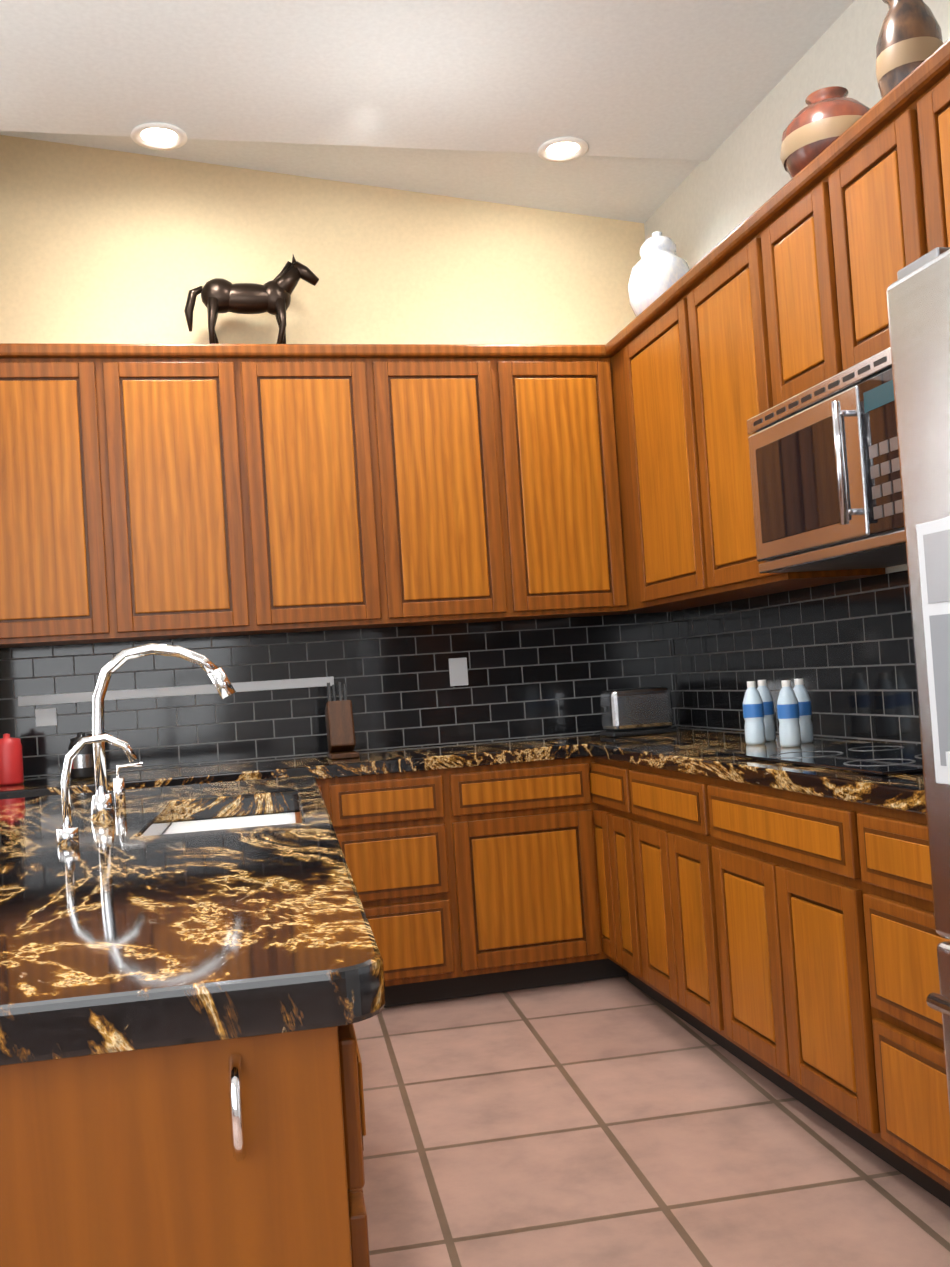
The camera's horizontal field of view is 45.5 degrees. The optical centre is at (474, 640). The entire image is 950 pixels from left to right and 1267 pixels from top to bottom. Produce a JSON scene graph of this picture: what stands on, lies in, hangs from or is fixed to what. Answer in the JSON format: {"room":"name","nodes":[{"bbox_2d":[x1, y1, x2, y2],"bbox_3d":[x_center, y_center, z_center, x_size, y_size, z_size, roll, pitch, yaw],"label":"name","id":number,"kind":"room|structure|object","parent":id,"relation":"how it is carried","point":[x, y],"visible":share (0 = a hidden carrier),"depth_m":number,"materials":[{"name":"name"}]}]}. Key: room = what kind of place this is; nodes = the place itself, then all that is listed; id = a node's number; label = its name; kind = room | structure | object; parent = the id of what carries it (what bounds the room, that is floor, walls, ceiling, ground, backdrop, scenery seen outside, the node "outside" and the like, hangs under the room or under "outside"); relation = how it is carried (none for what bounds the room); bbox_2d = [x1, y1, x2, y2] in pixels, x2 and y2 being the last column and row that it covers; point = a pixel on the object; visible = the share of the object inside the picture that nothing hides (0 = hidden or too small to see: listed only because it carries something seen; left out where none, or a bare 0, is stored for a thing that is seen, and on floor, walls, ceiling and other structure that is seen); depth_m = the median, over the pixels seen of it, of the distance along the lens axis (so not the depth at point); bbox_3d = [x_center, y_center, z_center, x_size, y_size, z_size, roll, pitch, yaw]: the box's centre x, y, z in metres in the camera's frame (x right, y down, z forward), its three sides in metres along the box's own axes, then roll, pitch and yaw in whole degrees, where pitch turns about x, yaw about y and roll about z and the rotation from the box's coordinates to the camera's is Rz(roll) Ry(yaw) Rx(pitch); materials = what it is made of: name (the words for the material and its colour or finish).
{"room":"kitchen","nodes":[
{"label":"kitchen","id":0,"kind":"room"},
{"bbox_2d":[0,135,644,344],"bbox_3d":[-0.474,-0.378,4.957,3.120,3.560,0.200,-3,-2,-13],"label":"wall","id":1,"kind":"structure","parent":0,"point":[101,246],"depth_m":4.83,"materials":[{"name":"paint"}]},
{"bbox_2d":[0,343,143,653],"bbox_3d":[-1.653,-0.548,4.409,0.590,1.120,0.350,-3,-2,-13],"label":"upper cabinet","id":2,"kind":"object","parent":1,"relation":"attached to","point":[67,580],"depth_m":4.26,"materials":[{"name":"brown wood"}]},
{"bbox_2d":[120,344,275,644],"bbox_3d":[-1.186,-0.575,4.517,0.663,1.120,0.350,-3,-2,-13],"label":"upper cabinet","id":3,"kind":"object","parent":1,"relation":"attached to","point":[194,413],"depth_m":4.37,"materials":[{"name":"brown wood"}]},
{"bbox_2d":[184,255,318,343],"bbox_3d":[-0.904,-1.362,4.605,0.555,0.415,0.120,-3,-2,-13],"label":"statue","id":4,"kind":"object","parent":3,"relation":"on","point":[222,295],"visible":0.83,"depth_m":4.57,"materials":[{"name":"brown metal"}]},
{"bbox_2d":[18,658,467,726],"bbox_3d":[-0.919,0.209,4.698,1.830,0.170,0.021,-3,-2,-13],"label":"outlet strip","id":5,"kind":"object","parent":1,"relation":"attached to","point":[458,671],"visible":0.92,"depth_m":4.62,"materials":[{"name":"grey paint"}]},
{"bbox_2d":[260,344,407,637],"bbox_3d":[-0.683,-0.605,4.634,0.664,1.120,0.350,-3,-2,-13],"label":"upper cabinet","id":6,"kind":"object","parent":1,"relation":"attached to","point":[330,411],"depth_m":4.49,"materials":[{"name":"brown wood"}]},
{"bbox_2d":[392,344,531,629],"bbox_3d":[-0.179,-0.634,4.750,0.663,1.120,0.350,-3,-2,-13],"label":"upper cabinet","id":7,"kind":"object","parent":1,"relation":"attached to","point":[464,519],"depth_m":4.60,"materials":[{"name":"brown wood"}]},
{"bbox_2d":[512,344,619,625],"bbox_3d":[0.281,-0.661,4.856,0.575,1.120,0.350,-3,-2,-13],"label":"upper cabinet","id":8,"kind":"object","parent":1,"relation":"attached to","point":[549,542],"depth_m":4.70,"materials":[{"name":"brown wood"}]},
{"bbox_2d":[0,0,853,222],"bbox_3d":[-1.821,-2.099,0.835,7.400,0.480,7.780,-3,-2,-13],"label":"ceiling","id":9,"kind":"structure","parent":0,"point":[652,104],"depth_m":3.81,"materials":[{"name":"paint"}]},
{"bbox_2d":[131,122,186,149],"bbox_3d":[-1.128,-1.800,4.050,0.196,0.011,0.196,-3,-2,-13],"label":"recessed light","id":10,"kind":"object","parent":9,"relation":"in","point":[157,136],"visible":1,"depth_m":4.05,"materials":[{"name":"white plastic"}]},
{"bbox_2d":[537,137,587,161],"bbox_3d":[0.338,-1.886,4.358,0.196,0.011,0.196,-3,-2,-13],"label":"recessed light","id":11,"kind":"object","parent":9,"relation":"in","point":[562,149],"visible":0.98,"depth_m":4.36,"materials":[{"name":"white plastic"}]},
{"bbox_2d":[353,976,949,1266],"bbox_3d":[-1.592,1.402,0.730,7.400,0.100,7.780,-3,-2,-13],"label":"floor","id":12,"kind":"structure","parent":0,"point":[622,1121],"depth_m":2.85,"materials":[{"name":"tile"}]},
{"bbox_2d":[0,807,383,1266],"bbox_3d":[-0.602,0.875,1.993,0.833,0.892,2.025,-3,-2,-13],"label":"kitchen island","id":13,"kind":"object","parent":12,"relation":"on","point":[233,1146],"depth_m":1.08,"materials":[{"name":"brown wood"}]},
{"bbox_2d":[0,776,385,1058],"bbox_3d":[-0.866,0.424,2.180,1.308,0.055,2.476,-3,-2,-13],"label":"island countertop","id":14,"kind":"structure","parent":13,"relation":"on","point":[119,923],"depth_m":1.38,"materials":[{"name":"black stone"}]},
{"bbox_2d":[264,774,331,819],"bbox_3d":[-0.990,0.979,4.340,0.823,0.877,0.646,-3,-2,-13],"label":"base cabinet","id":15,"kind":"object","parent":12,"relation":"on","point":[325,787],"depth_m":4.15,"materials":[{"name":"brown wood"}]},
{"bbox_2d":[328,762,483,1006],"bbox_3d":[-0.370,0.943,4.483,0.596,0.877,0.646,-3,-2,-13],"label":"base cabinet","id":16,"kind":"object","parent":12,"relation":"on","point":[407,839],"depth_m":4.20,"materials":[{"name":"brown wood"}]},
{"bbox_2d":[0,726,727,798],"bbox_3d":[-0.419,0.482,4.491,2.912,0.050,0.650,-3,-2,-13],"label":"countertop","id":17,"kind":"structure","parent":16,"relation":"on","point":[503,749],"depth_m":4.28,"materials":[{"name":"black stone"}]},
{"bbox_2d":[0,733,23,785],"bbox_3d":[-1.732,0.438,4.202,0.104,0.188,0.102,-3,-2,-13],"label":"canister","id":18,"kind":"object","parent":17,"relation":"on","point":[11,764],"visible":1,"depth_m":4.16,"materials":[{"name":"red plastic"}]},
{"bbox_2d":[68,732,94,778],"bbox_3d":[-1.483,0.432,4.279,0.097,0.172,0.096,-3,-2,-13],"label":"coffee canister","id":19,"kind":"object","parent":17,"relation":"on","point":[82,765],"visible":0.69,"depth_m":4.24,"materials":[{"name":"silver plastic"}]},
{"bbox_2d":[325,682,359,759],"bbox_3d":[-0.536,0.314,4.513,0.110,0.299,0.223,-3,-2,-13],"label":"knife block","id":20,"kind":"object","parent":17,"relation":"on","point":[341,740],"visible":0.98,"depth_m":4.49,"materials":[{"name":"brown wood"}]},
{"bbox_2d":[600,687,676,736],"bbox_3d":[0.670,0.295,4.737,0.290,0.192,0.170,-3,-2,-13],"label":"toaster","id":21,"kind":"object","parent":17,"relation":"on","point":[636,711],"visible":1,"depth_m":4.66,"materials":[{"name":"silver metal"}]},
{"bbox_2d":[468,754,587,993],"bbox_3d":[0.136,0.914,4.601,0.592,0.877,0.646,-3,-2,-13],"label":"base cabinet","id":22,"kind":"object","parent":12,"relation":"on","point":[524,809],"depth_m":4.30,"materials":[{"name":"brown wood"}]},
{"bbox_2d":[572,754,643,991],"bbox_3d":[0.802,0.858,4.204,0.709,0.877,0.479,-3,-2,-13],"label":"base cabinet","id":23,"kind":"object","parent":12,"relation":"on","point":[605,836],"depth_m":4.26,"materials":[{"name":"brown wood"}]},
{"bbox_2d":[628,758,703,1033],"bbox_3d":[0.942,0.835,3.733,0.646,0.877,0.796,-3,-2,-13],"label":"base cabinet","id":24,"kind":"object","parent":12,"relation":"on","point":[659,793],"depth_m":3.71,"materials":[{"name":"brown wood"}]},
{"bbox_2d":[684,770,847,1134],"bbox_3d":[1.095,0.805,3.062,0.646,0.877,0.873,-3,-2,-13],"label":"base cabinet","id":25,"kind":"object","parent":12,"relation":"on","point":[760,855],"depth_m":3.02,"materials":[{"name":"brown wood"}]},
{"bbox_2d":[588,730,925,809],"bbox_3d":[1.026,0.350,3.238,0.650,0.050,2.446,-3,-2,-13],"label":"countertop","id":26,"kind":"structure","parent":25,"relation":"on","point":[710,753],"depth_m":3.26,"materials":[{"name":"black stone"}]},
{"bbox_2d":[743,681,765,744],"bbox_3d":[0.932,0.241,3.792,0.068,0.210,0.068,-3,-2,-13],"label":"water bottle","id":27,"kind":"object","parent":26,"relation":"on","point":[753,714],"visible":1,"depth_m":3.77,"materials":[{"name":"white plastic"}]},
{"bbox_2d":[757,680,775,740],"bbox_3d":[0.997,0.240,3.910,0.068,0.210,0.068,-3,-2,-13],"label":"water bottle","id":28,"kind":"object","parent":26,"relation":"on","point":[768,706],"visible":0.67,"depth_m":3.88,"materials":[{"name":"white plastic"}]},
{"bbox_2d":[777,680,800,746],"bbox_3d":[0.996,0.231,3.602,0.068,0.210,0.068,-3,-2,-13],"label":"water bottle","id":29,"kind":"object","parent":26,"relation":"on","point":[788,717],"visible":1,"depth_m":3.58,"materials":[{"name":"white plastic"}]},
{"bbox_2d":[793,678,813,742],"bbox_3d":[1.071,0.230,3.722,0.068,0.210,0.068,-3,-2,-13],"label":"water bottle","id":30,"kind":"object","parent":26,"relation":"on","point":[805,708],"visible":0.77,"depth_m":3.69,"materials":[{"name":"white plastic"}]},
{"bbox_2d":[735,742,922,775],"bbox_3d":[1.073,0.309,3.021,0.460,0.010,0.760,-3,-2,-13],"label":"cooktop","id":31,"kind":"object","parent":26,"relation":"in","point":[881,759],"visible":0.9,"depth_m":3.02,"materials":[{"name":"black glass"}]},
{"bbox_2d":[824,794,949,1206],"bbox_3d":[1.253,0.774,2.371,0.646,0.877,0.693,-3,-2,-13],"label":"base cabinet","id":32,"kind":"object","parent":12,"relation":"on","point":[885,939],"depth_m":2.47,"materials":[{"name":"brown wood"}]},
{"bbox_2d":[886,247,949,1113],"bbox_3d":[1.233,0.263,1.499,0.928,1.848,0.950,-3,-2,-13],"label":"refrigerator","id":33,"kind":"object","parent":12,"relation":"on","point":[918,297],"visible":1,"depth_m":1.82,"materials":[{"name":"silver metal"}]},
{"bbox_2d":[644,0,949,573],"bbox_3d":[1.823,-0.472,1.492,0.200,3.240,7.580,-3,-2,-13],"label":"wall","id":34,"kind":"structure","parent":0,"point":[736,179],"depth_m":4.08,"materials":[{"name":"paint"}]},
{"bbox_2d":[592,272,763,613],"bbox_3d":[0.832,-0.711,4.367,0.399,1.120,0.894,-3,-2,-13],"label":"upper cabinet","id":35,"kind":"object","parent":34,"relation":"attached to","point":[648,395],"depth_m":4.34,"materials":[{"name":"brown wood"}]},
{"bbox_2d":[628,231,689,316],"bbox_3d":[0.741,-1.453,4.544,0.260,0.380,0.260,-3,-2,-13],"label":"ginger jar","id":36,"kind":"object","parent":35,"relation":"on","point":[659,268],"visible":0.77,"depth_m":4.45,"materials":[{"name":"ceramic"}]},
{"bbox_2d":[752,172,815,408],"bbox_3d":[1.097,-1.008,3.257,0.350,0.630,0.468,-3,-2,-13],"label":"upper cabinet","id":37,"kind":"object","parent":34,"relation":"attached to","point":[781,232],"depth_m":3.31,"materials":[{"name":"brown wood"}]},
{"bbox_2d":[780,86,869,178],"bbox_3d":[1.025,-1.447,3.274,0.283,0.254,0.283,-3,-2,-13],"label":"vase","id":38,"kind":"object","parent":37,"relation":"on","point":[824,119],"visible":0.65,"depth_m":3.18,"materials":[{"name":"brown ceramic"}]},
{"bbox_2d":[688,215,891,601],"bbox_3d":[0.992,-0.739,3.778,0.350,1.120,0.618,-3,-2,-13],"label":"upper cabinet","id":39,"kind":"object","parent":34,"relation":"attached to","point":[725,284],"depth_m":3.70,"materials":[{"name":"brown wood"}]},
{"bbox_2d":[800,76,923,384],"bbox_3d":[1.169,-1.022,2.943,0.350,0.630,0.468,-3,-2,-13],"label":"upper cabinet","id":40,"kind":"object","parent":34,"relation":"attached to","point":[862,211],"depth_m":2.92,"materials":[{"name":"brown wood"}]},
{"bbox_2d":[747,347,906,573],"bbox_3d":[1.103,-0.460,3.067,0.481,0.465,0.786,-3,-2,-13],"label":"microwave","id":41,"kind":"object","parent":40,"relation":"attached to","point":[825,476],"visible":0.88,"depth_m":2.99,"materials":[{"name":"silver metal"}]},
{"bbox_2d":[876,0,943,97],"bbox_3d":[1.110,-1.499,2.895,0.169,0.324,0.169,-3,-2,-13],"label":"vase","id":42,"kind":"object","parent":40,"relation":"on","point":[910,40],"visible":0.54,"depth_m":2.84,"materials":[{"name":"brown ceramic"}]},
{"bbox_2d":[908,38,949,254],"bbox_3d":[1.298,-0.800,2.441,0.350,1.120,0.693,-3,-2,-13],"label":"upper cabinet","id":43,"kind":"object","parent":34,"relation":"attached to","point":[929,83],"depth_m":2.62,"materials":[{"name":"brown wood"}]}
]}

